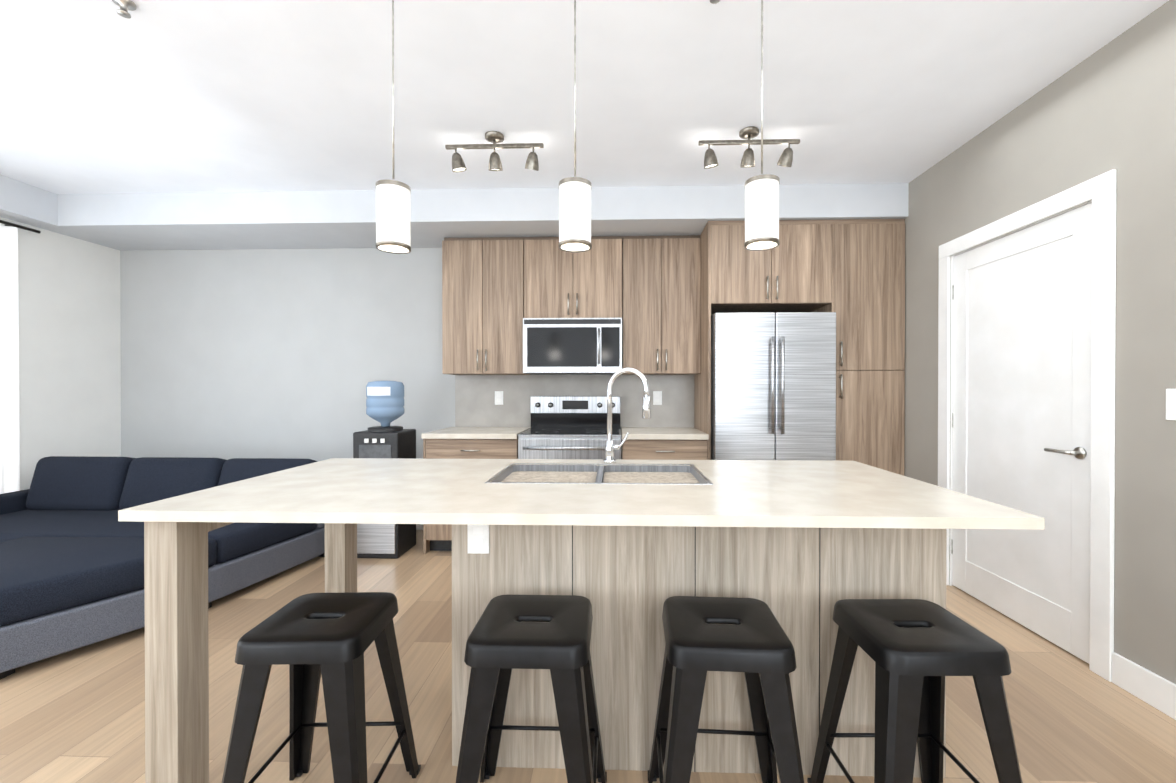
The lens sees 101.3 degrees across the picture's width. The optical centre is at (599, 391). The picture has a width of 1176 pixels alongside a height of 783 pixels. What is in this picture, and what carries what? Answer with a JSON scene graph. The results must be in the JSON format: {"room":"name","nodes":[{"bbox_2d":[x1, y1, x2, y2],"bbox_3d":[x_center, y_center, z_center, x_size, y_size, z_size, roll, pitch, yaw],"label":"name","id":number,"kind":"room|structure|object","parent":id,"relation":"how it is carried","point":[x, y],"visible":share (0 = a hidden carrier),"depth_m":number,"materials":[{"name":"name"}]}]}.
{"room":"kitchen","nodes":[
{"label":"kitchen","id":0,"kind":"room"},
{"bbox_2d":[0,217,120,489],"bbox_3d":[-4.493,-0.126,0.906,0.100,2.740,6.920,0,0,2],"label":"wall","id":1,"kind":"structure","parent":0,"point":[69,319],"depth_m":3.93,"materials":[{"name":"paint"}]},
{"bbox_2d":[0,220,40,232],"bbox_3d":[-4.382,-1.210,1.615,0.075,0.022,4.155,0,0,2],"label":"curtain rod","id":2,"kind":"object","parent":1,"relation":"attached to","point":[18,226],"visible":1,"depth_m":3.56,"materials":[{"name":"brown metal"}]},
{"bbox_2d":[0,223,19,493],"bbox_3d":[-4.303,0.002,3.302,0.060,2.400,0.520,0,0,2],"label":"curtain","id":3,"kind":"object","parent":2,"relation":"hanging from","point":[9,414],"visible":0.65,"depth_m":3.51,"materials":[{"name":"white fabric"}]},
{"bbox_2d":[120,248,621,460],"bbox_3d":[-1.036,-0.144,4.309,6.795,2.740,0.100,0,0,2],"label":"wall","id":4,"kind":"structure","parent":0,"point":[259,353],"depth_m":4.32,"materials":[{"name":"paint"}]},
{"bbox_2d":[416,524,422,529],"bbox_3d":[-2.815,1.161,4.312,2.979,0.130,0.018,0,0,2],"label":"baseboard","id":5,"kind":"structure","parent":4,"relation":"attached to","point":[418,526],"depth_m":4.27,"materials":[{"name":"grey"}]},
{"bbox_2d":[442,237,530,374],"bbox_3d":[-0.947,-0.706,4.084,0.668,1.124,0.330,0,0,2],"label":"upper cabinet","id":6,"kind":"object","parent":4,"relation":"attached to","point":[483,278],"depth_m":3.92,"materials":[{"name":"brown wood"}]},
{"bbox_2d":[495,391,502,404],"bbox_3d":[-0.886,0.057,4.239,0.076,0.120,0.008,0,0,2],"label":"outlet","id":7,"kind":"object","parent":4,"relation":"attached to","point":[498,397],"visible":1,"depth_m":4.24,"materials":[{"name":"white plastic"}]},
{"bbox_2d":[525,236,624,318],"bbox_3d":[-0.211,-0.930,4.060,0.796,0.676,0.330,0,0,2],"label":"upper cabinet","id":8,"kind":"object","parent":4,"relation":"attached to","point":[559,283],"depth_m":3.90,"materials":[{"name":"brown wood"}]},
{"bbox_2d":[523,318,621,374],"bbox_3d":[-0.213,-0.368,4.011,0.792,0.439,0.434,0,0,2],"label":"microwave","id":9,"kind":"object","parent":8,"relation":"attached to","point":[554,346],"visible":0.94,"depth_m":3.83,"materials":[{"name":"metal"}]},
{"bbox_2d":[653,391,661,404],"bbox_3d":[0.503,0.057,4.195,0.076,0.120,0.008,0,0,2],"label":"outlet","id":10,"kind":"object","parent":4,"relation":"attached to","point":[657,397],"visible":1,"depth_m":4.19,"materials":[{"name":"white plastic"}]},
{"bbox_2d":[622,235,704,374],"bbox_3d":[0.503,-0.706,4.038,0.626,1.124,0.330,0,0,2],"label":"upper cabinet","id":11,"kind":"object","parent":4,"relation":"attached to","point":[664,298],"depth_m":3.87,"materials":[{"name":"brown wood"}]},
{"bbox_2d":[701,219,836,318],"bbox_3d":[1.274,-0.959,3.865,0.882,0.616,0.626,0,0,2],"label":"upper cabinet","id":12,"kind":"object","parent":4,"relation":"attached to","point":[799,274],"depth_m":3.56,"materials":[{"name":"brown wood"}]},
{"bbox_2d":[0,0,1168,193],"bbox_3d":[-1.147,-1.545,0.793,6.795,0.100,7.120,0,0,2],"label":"ceiling","id":13,"kind":"structure","parent":0,"point":[154,96],"depth_m":2.38,"materials":[{"name":"paint"}]},
{"bbox_2d":[0,174,57,225],"bbox_3d":[-4.353,-1.374,0.568,0.200,0.240,6.265,0,0,2],"label":"ceiling bulkhead","id":14,"kind":"object","parent":13,"relation":"attached to","point":[24,203],"depth_m":3.52,"materials":[{"name":"paint"}]},
{"bbox_2d":[112,0,136,17],"bbox_3d":[-1.831,-1.475,1.856,0.070,0.049,0.070,0,0,2],"label":"sprinkler","id":15,"kind":"object","parent":13,"relation":"attached to","point":[125,6],"visible":1,"depth_m":1.85,"materials":[{"name":"silver metal"}]},
{"bbox_2d":[375,0,410,253],"bbox_3d":[-0.704,-0.992,1.643,0.111,1.014,0.111,0,0,2],"label":"pendant light","id":16,"kind":"object","parent":13,"relation":"hanging from","point":[393,234],"visible":1,"depth_m":1.60,"materials":[{"name":"white glass"}]},
{"bbox_2d":[34,183,908,250],"bbox_3d":[-1.048,-1.392,3.925,6.595,0.240,0.655,0,0,2],"label":"ceiling bulkhead","id":17,"kind":"object","parent":13,"relation":"attached to","point":[246,220],"visible":0.86,"depth_m":3.64,"materials":[{"name":"paint"}]},
{"bbox_2d":[445,131,543,171],"bbox_3d":[-0.620,-1.404,2.849,0.580,0.203,0.131,0,0,2],"label":"track","id":18,"kind":"object","parent":13,"relation":"attached to","point":[495,163],"visible":1,"depth_m":2.83,"materials":[{"name":"silver metal"}]},
{"bbox_2d":[559,0,591,251],"bbox_3d":[-0.083,-0.992,1.623,0.111,1.014,0.111,0,0,2],"label":"pendant light","id":19,"kind":"object","parent":13,"relation":"hanging from","point":[574,213],"visible":1,"depth_m":1.58,"materials":[{"name":"white glass"}]},
{"bbox_2d":[710,0,719,3],"bbox_3d":[0.427,-1.475,1.785,0.070,0.049,0.070,0,0,2],"label":"sprinkler","id":20,"kind":"object","parent":13,"relation":"attached to","point":[714,1],"visible":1,"depth_m":1.79,"materials":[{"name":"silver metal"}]},
{"bbox_2d":[698,126,799,168],"bbox_3d":[0.865,-1.403,2.802,0.580,0.203,0.131,0,0,2],"label":"track light","id":21,"kind":"object","parent":13,"relation":"attached to","point":[748,157],"visible":1,"depth_m":2.78,"materials":[{"name":"silver metal"}]},
{"bbox_2d":[744,0,779,250],"bbox_3d":[0.540,-0.992,1.603,0.111,1.014,0.111,0,0,2],"label":"pendant light","id":22,"kind":"object","parent":13,"relation":"hanging from","point":[761,212],"visible":1,"depth_m":1.56,"materials":[{"name":"white glass"}]},
{"bbox_2d":[0,530,1175,782],"bbox_3d":[-1.147,1.294,0.808,6.795,0.100,7.120,0,0,2],"label":"floor","id":23,"kind":"structure","parent":0,"point":[76,716],"depth_m":1.87,"materials":[{"name":"brown wood"}]},
{"bbox_2d":[0,456,324,679],"bbox_3d":[-3.148,0.854,2.877,2.235,0.759,1.705,0,0,2],"label":"sofa","id":24,"kind":"object","parent":23,"relation":"on","point":[71,562],"visible":0.65,"depth_m":2.84,"materials":[{"name":"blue fabric"}]},
{"bbox_2d":[222,592,420,782],"bbox_3d":[-0.786,0.939,1.380,0.425,0.605,0.425,0,0,2],"label":"stool","id":25,"kind":"object","parent":23,"relation":"on","point":[310,639],"visible":1,"depth_m":1.28,"materials":[{"name":"black metal"}]},
{"bbox_2d":[353,381,415,558],"bbox_3d":[-1.644,0.574,3.686,0.340,1.312,0.370,0,0,2],"label":"water cooler","id":26,"kind":"object","parent":23,"relation":"on","point":[385,405],"visible":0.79,"depth_m":3.56,"materials":[{"name":"black plastic"}]},
{"bbox_2d":[423,435,518,553],"bbox_3d":[-0.966,0.791,3.944,0.715,0.875,0.626,0,0,2],"label":"base cabinet","id":27,"kind":"object","parent":23,"relation":"on","point":[436,537],"depth_m":3.63,"materials":[{"name":"brown wood"}]},
{"bbox_2d":[421,427,530,438],"bbox_3d":[-0.967,0.333,3.927,0.718,0.040,0.656,0,0,2],"label":"countertop","id":28,"kind":"structure","parent":27,"relation":"on","point":[450,432],"depth_m":3.62,"materials":[{"name":"beige stone"}]},
{"bbox_2d":[456,595,606,782],"bbox_3d":[-0.186,0.939,1.361,0.404,0.605,0.404,0,0,2],"label":"stool","id":29,"kind":"object","parent":23,"relation":"on","point":[509,633],"visible":1,"depth_m":1.22,"materials":[{"name":"black metal"}]},
{"bbox_2d":[144,524,946,782],"bbox_3d":[-0.074,0.797,1.794,2.383,0.884,0.953,0,0,2],"label":"kitchen island","id":30,"kind":"object","parent":23,"relation":"on","point":[628,548],"depth_m":1.57,"materials":[{"name":"wood"}]},
{"bbox_2d":[118,480,1044,531],"bbox_3d":[-0.080,0.341,1.498,2.474,0.030,0.424,0,0,2],"label":"island countertop","id":31,"kind":"structure","parent":30,"relation":"on","point":[934,508],"depth_m":1.38,"materials":[{"name":"beige stone"}]},
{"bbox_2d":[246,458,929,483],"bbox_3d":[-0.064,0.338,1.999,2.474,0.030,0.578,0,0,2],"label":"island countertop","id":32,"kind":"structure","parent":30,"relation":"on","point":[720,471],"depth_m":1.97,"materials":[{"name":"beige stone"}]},
{"bbox_2d":[482,460,713,483],"bbox_3d":[0.002,0.441,1.918,0.804,0.239,0.444,0,0,2],"label":"sink","id":33,"kind":"object","parent":32,"relation":"in","point":[518,471],"depth_m":2.04,"materials":[{"name":"silver metal"}]},
{"bbox_2d":[602,368,650,463],"bbox_3d":[0.121,0.108,2.159,0.211,0.429,0.113,0,0,2],"label":"faucet","id":34,"kind":"object","parent":32,"relation":"on","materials":[{"name":"silver metal"}]},
{"bbox_2d":[518,396,620,458],"bbox_3d":[-0.217,0.635,3.870,0.772,1.187,0.701,0,0,2],"label":"range","id":35,"kind":"object","parent":23,"relation":"on","point":[568,427],"visible":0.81,"depth_m":4.08,"materials":[{"name":"metal"}]},
{"bbox_2d":[621,439,708,459],"bbox_3d":[0.494,0.791,3.898,0.635,0.875,0.626,0,0,2],"label":"base cabinet","id":36,"kind":"object","parent":23,"relation":"on","point":[632,449],"depth_m":3.58,"materials":[{"name":"brown wood"}]},
{"bbox_2d":[621,427,708,438],"bbox_3d":[0.493,0.334,3.881,0.636,0.040,0.656,0,0,2],"label":"countertop","id":37,"kind":"structure","parent":36,"relation":"on","point":[634,432],"depth_m":3.62,"materials":[{"name":"beige stone"}]},
{"bbox_2d":[648,596,803,782],"bbox_3d":[0.343,0.939,1.347,0.418,0.605,0.418,0,0,2],"label":"stool","id":38,"kind":"object","parent":23,"relation":"on","point":[753,643],"visible":1,"depth_m":1.22,"materials":[{"name":"black metal"}]},
{"bbox_2d":[711,312,835,459],"bbox_3d":[1.272,0.329,3.783,0.860,1.800,0.762,0,0,2],"label":"refrigerator","id":39,"kind":"object","parent":23,"relation":"on","point":[773,385],"visible":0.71,"depth_m":3.46,"materials":[{"name":"silver metal"}]},
{"bbox_2d":[809,219,904,475],"bbox_3d":[1.979,-0.019,3.847,0.528,2.496,0.626,0,0,2],"label":"tall cabinet","id":40,"kind":"object","parent":23,"relation":"on","point":[869,308],"depth_m":3.53,"materials":[{"name":"brown wood"}]},
{"bbox_2d":[807,599,1022,782],"bbox_3d":[0.863,0.939,1.331,0.418,0.605,0.418,0,0,2],"label":"stool","id":41,"kind":"object","parent":23,"relation":"on","point":[917,651],"visible":1,"depth_m":1.23,"materials":[{"name":"black metal"}]},
{"bbox_2d":[904,0,1175,683],"bbox_3d":[2.199,-0.125,0.695,0.100,2.740,6.920,0,0,2],"label":"wall","id":42,"kind":"structure","parent":0,"point":[1111,105],"depth_m":2.02,"materials":[{"name":"beige paint"}]},
{"bbox_2d":[951,203,1091,663],"bbox_3d":[2.211,0.189,2.600,0.096,2.077,0.914,0,0,2],"label":"door","id":43,"kind":"structure","parent":42,"relation":"in","point":[1021,413],"depth_m":2.49,"materials":[{"name":"white wood"}]},
{"bbox_2d":[938,169,1116,681],"bbox_3d":[2.249,0.145,2.596,0.118,2.180,1.100,0,0,2],"label":"door frame","id":44,"kind":"structure","parent":42,"relation":"attached to","point":[1099,191],"depth_m":2.11,"materials":[{"name":"white wood"}]},
{"bbox_2d":[1112,652,1175,719],"bbox_3d":[2.108,1.186,-0.352,0.013,0.130,4.808,0,0,2],"label":"baseboard","id":45,"kind":"structure","parent":42,"relation":"attached to","point":[1156,691],"depth_m":1.92,"materials":[{"name":"white wood"}]},
{"bbox_2d":[1166,389,1175,419],"bbox_3d":[2.179,0.049,1.787,0.008,0.120,0.140,0,0,2],"label":"switch plate","id":46,"kind":"object","parent":42,"relation":"attached to","point":[1170,404],"visible":1,"depth_m":1.84,"materials":[{"name":"white plastic"}]}
]}

